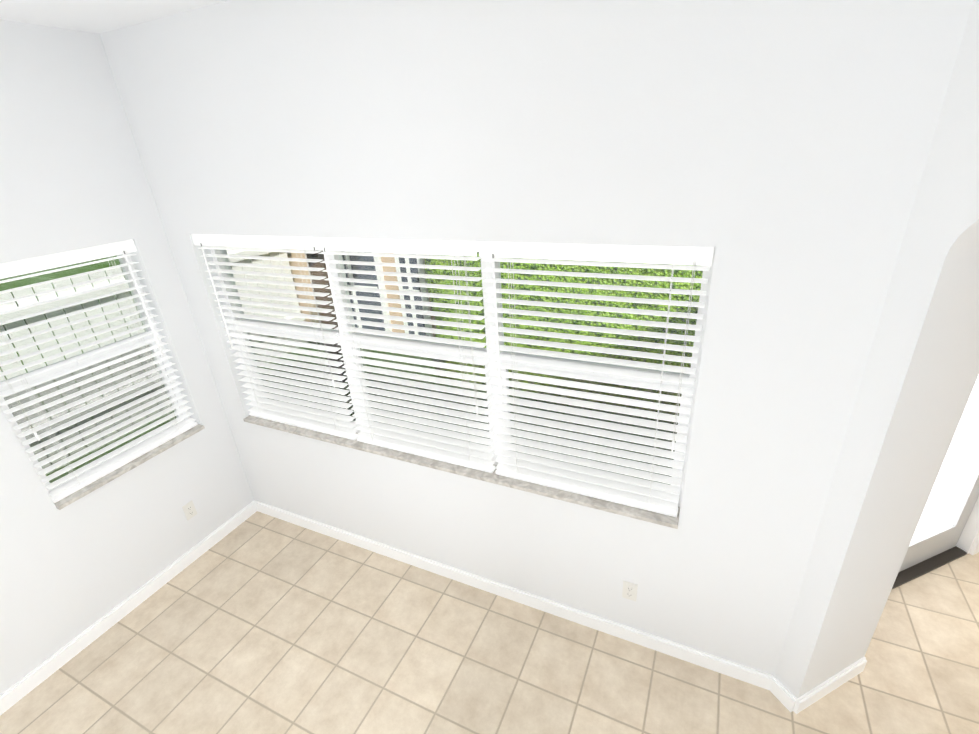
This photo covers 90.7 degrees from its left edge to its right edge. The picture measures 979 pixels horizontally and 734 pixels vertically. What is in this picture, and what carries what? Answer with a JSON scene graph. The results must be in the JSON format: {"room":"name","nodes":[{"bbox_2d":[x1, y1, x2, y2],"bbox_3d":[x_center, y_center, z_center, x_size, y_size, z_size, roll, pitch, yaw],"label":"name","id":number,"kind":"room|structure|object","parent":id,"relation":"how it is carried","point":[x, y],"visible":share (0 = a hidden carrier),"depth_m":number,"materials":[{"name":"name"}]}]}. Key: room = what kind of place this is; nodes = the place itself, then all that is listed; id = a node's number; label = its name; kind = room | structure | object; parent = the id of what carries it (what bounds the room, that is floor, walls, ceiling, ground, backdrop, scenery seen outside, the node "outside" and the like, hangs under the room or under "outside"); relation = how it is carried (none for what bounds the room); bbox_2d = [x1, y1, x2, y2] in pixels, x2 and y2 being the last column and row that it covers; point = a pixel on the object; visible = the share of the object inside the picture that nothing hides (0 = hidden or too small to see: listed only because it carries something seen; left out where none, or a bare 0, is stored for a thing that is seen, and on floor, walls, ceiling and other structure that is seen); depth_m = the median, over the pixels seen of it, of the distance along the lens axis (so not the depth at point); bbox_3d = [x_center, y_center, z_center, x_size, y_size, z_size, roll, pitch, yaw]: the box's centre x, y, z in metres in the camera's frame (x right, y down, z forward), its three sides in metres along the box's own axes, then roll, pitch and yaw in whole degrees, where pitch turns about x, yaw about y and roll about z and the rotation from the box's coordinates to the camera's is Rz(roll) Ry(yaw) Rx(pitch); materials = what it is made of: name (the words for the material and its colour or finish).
{"room":"empty dining room","nodes":[
{"label":"empty dining room","id":0,"kind":"room"},
{"bbox_2d":[0,0,226,33],"bbox_3d":[1.751,-0.648,-0.451,9.710,0.120,6.350,8,27,24],"label":"ceiling","id":1,"kind":"structure","parent":0,"point":[97,16],"depth_m":2.09,"materials":[{"name":"white paint"}]},
{"bbox_2d":[0,19,253,694],"bbox_3d":[-2.878,0.577,1.331,0.200,3.050,4.370,8,27,24],"label":"wall","id":2,"kind":"structure","parent":0,"point":[73,176],"depth_m":2.53,"materials":[{"name":"white paint"}]},
{"bbox_2d":[0,253,189,496],"bbox_3d":[-2.232,-0.011,2.655,0.068,1.210,0.840,8,27,24],"label":"window","id":3,"kind":"structure","parent":2,"relation":"in","point":[81,360],"depth_m":2.72,"materials":[{"name":"white plastic"}]},
{"bbox_2d":[0,240,197,502],"bbox_3d":[-2.149,0.000,2.618,0.074,1.204,0.828,8,27,24],"label":"window blind","id":4,"kind":"object","parent":3,"relation":"attached to","point":[26,266],"visible":0.96,"depth_m":2.61,"materials":[{"name":"white plastic"}]},
{"bbox_2d":[0,500,256,714],"bbox_3d":[-2.651,1.891,1.989,0.016,0.090,4.170,8,27,24],"label":"baseboard","id":5,"kind":"structure","parent":2,"relation":"attached to","point":[15,693],"depth_m":2.84,"materials":[{"name":"white wood"}]},
{"bbox_2d":[54,424,204,509],"bbox_3d":[-2.115,0.557,2.877,0.125,0.020,0.840,8,27,24],"label":"sill","id":6,"kind":"structure","parent":2,"relation":"attached to","point":[98,483],"depth_m":2.79,"materials":[{"name":"stone"}]},
{"bbox_2d":[182,500,196,520],"bbox_3d":[-1.981,0.950,3.199,0.010,0.115,0.070,8,27,24],"label":"electrical outlet","id":7,"kind":"object","parent":2,"relation":"attached to","point":[189,510],"visible":1,"depth_m":3.19,"materials":[{"name":"white plastic"}]},
{"bbox_2d":[0,511,978,733],"bbox_3d":[2.414,1.766,1.800,9.710,0.120,8.620,8,27,24],"label":"floor","id":8,"kind":"structure","parent":0,"point":[257,622],"depth_m":2.49,"materials":[{"name":"beige tile"}]},
{"bbox_2d":[100,0,972,675],"bbox_3d":[-0.333,-0.120,2.481,3.700,3.050,0.200,8,27,24],"label":"wall","id":9,"kind":"structure","parent":0,"point":[774,152],"depth_m":1.84,"materials":[{"name":"white paint"}]},
{"bbox_2d":[243,415,679,528],"bbox_3d":[-0.383,0.508,2.741,2.740,0.020,0.125,8,27,24],"label":"sill","id":10,"kind":"structure","parent":9,"relation":"attached to","point":[613,507],"depth_m":2.54,"materials":[{"name":"stone"}]},
{"bbox_2d":[210,246,715,506],"bbox_3d":[-0.382,-0.085,2.555,2.740,1.210,0.068,8,27,24],"label":"window","id":11,"kind":"structure","parent":9,"relation":"in","point":[704,286],"depth_m":2.38,"materials":[{"name":"white plastic"}]},
{"bbox_2d":[191,234,358,439],"bbox_3d":[-1.247,-0.166,2.850,0.901,1.204,0.074,8,27,24],"label":"window blind","id":12,"kind":"object","parent":11,"relation":"attached to","point":[294,416],"visible":1,"depth_m":2.85,"materials":[{"name":"white plastic"}]},
{"bbox_2d":[312,237,494,472],"bbox_3d":[-0.420,-0.049,2.481,0.901,1.204,0.074,8,27,24],"label":"window blind","id":13,"kind":"object","parent":11,"relation":"attached to","point":[454,251],"visible":0.94,"depth_m":2.48,"materials":[{"name":"white plastic"}]},
{"bbox_2d":[478,241,713,516],"bbox_3d":[0.407,0.068,2.111,0.901,1.204,0.074,8,27,24],"label":"window blind","id":14,"kind":"object","parent":11,"relation":"attached to","point":[676,258],"visible":1,"depth_m":2.10,"materials":[{"name":"white plastic"}]},
{"bbox_2d":[254,500,772,689],"bbox_3d":[-0.226,1.274,2.984,3.445,0.090,0.016,8,27,24],"label":"baseboard","id":15,"kind":"structure","parent":9,"relation":"attached to","point":[758,678],"depth_m":2.74,"materials":[{"name":"white wood"}]},
{"bbox_2d":[622,580,637,600],"bbox_3d":[0.706,1.131,2.435,0.070,0.115,0.010,8,27,24],"label":"electrical outlet","id":16,"kind":"object","parent":9,"relation":"attached to","point":[629,592],"visible":1,"depth_m":2.43,"materials":[{"name":"white plastic"}]},
{"bbox_2d":[775,0,978,698],"bbox_3d":[1.773,0.386,1.092,0.460,3.050,1.558,-13,26,-20],"label":"wall","id":17,"kind":"structure","parent":0,"point":[919,377],"depth_m":1.63,"materials":[{"name":"white paint"}]},
{"bbox_2d":[770,676,796,711],"bbox_3d":[1.357,1.515,2.241,0.016,0.090,0.115,-13,26,-20],"label":"baseboard","id":18,"kind":"structure","parent":17,"relation":"attached to","point":[784,695],"depth_m":2.23,"materials":[{"name":"white wood"}]},
{"bbox_2d":[793,656,866,713],"bbox_3d":[1.601,1.488,2.265,0.460,0.090,0.016,-13,26,-20],"label":"baseboard","id":19,"kind":"structure","parent":17,"relation":"attached to","point":[823,689],"depth_m":2.25,"materials":[{"name":"white wood"}]},
{"label":"outside","id":20,"kind":"structure","parent":0,"visible":0},
{"bbox_2d":[0,255,676,484],"bbox_3d":[7.523,-5.000,15.903,80.000,0.038,80.000,8,27,24],"label":"ground","id":21,"kind":"structure","parent":20,"point":[43,278],"depth_m":5.78,"materials":[{"name":"green plant"}]},
{"bbox_2d":[0,247,306,474],"bbox_3d":[-4.997,1.002,2.462,0.135,1.840,10.815,8,27,24],"label":"fence","id":22,"kind":"object","parent":21,"relation":"on","point":[49,296],"depth_m":4.67,"materials":[{"name":"white plastic"}]},
{"bbox_2d":[306,247,345,382],"bbox_3d":[-1.884,-0.959,5.382,0.822,2.596,0.935,8,27,24],"label":"tree","id":23,"kind":"object","parent":21,"relation":"on","point":[316,273],"depth_m":5.51,"materials":[{"name":"brown plant"}]},
{"bbox_2d":[287,249,435,336],"bbox_3d":[-2.162,-2.604,6.413,3.950,4.730,1.300,8,27,24],"label":"house","id":24,"kind":"structure","parent":21,"relation":"on","point":[375,277],"depth_m":6.32,"materials":[{"name":"beige paint"}]},
{"bbox_2d":[425,252,702,414],"bbox_3d":[1.668,-0.774,4.914,4.726,2.347,1.328,8,27,24],"label":"hedge","id":25,"kind":"object","parent":21,"relation":"on","point":[566,279],"depth_m":4.72,"materials":[{"name":"green plant"}]},
{"bbox_3d":[2.279,-0.176,2.234,1.904,3.050,1.903,8,27,24],"label":"wall","id":26,"kind":"structure","parent":0,"visible":0},
{"bbox_2d":[892,375,978,588],"bbox_3d":[2.360,0.234,2.435,1.140,2.130,0.218,-12,26,-17],"label":"door","id":27,"kind":"structure","parent":26,"relation":"attached to","point":[947,530],"depth_m":2.78,"materials":[{"name":"white wood"}]}
]}

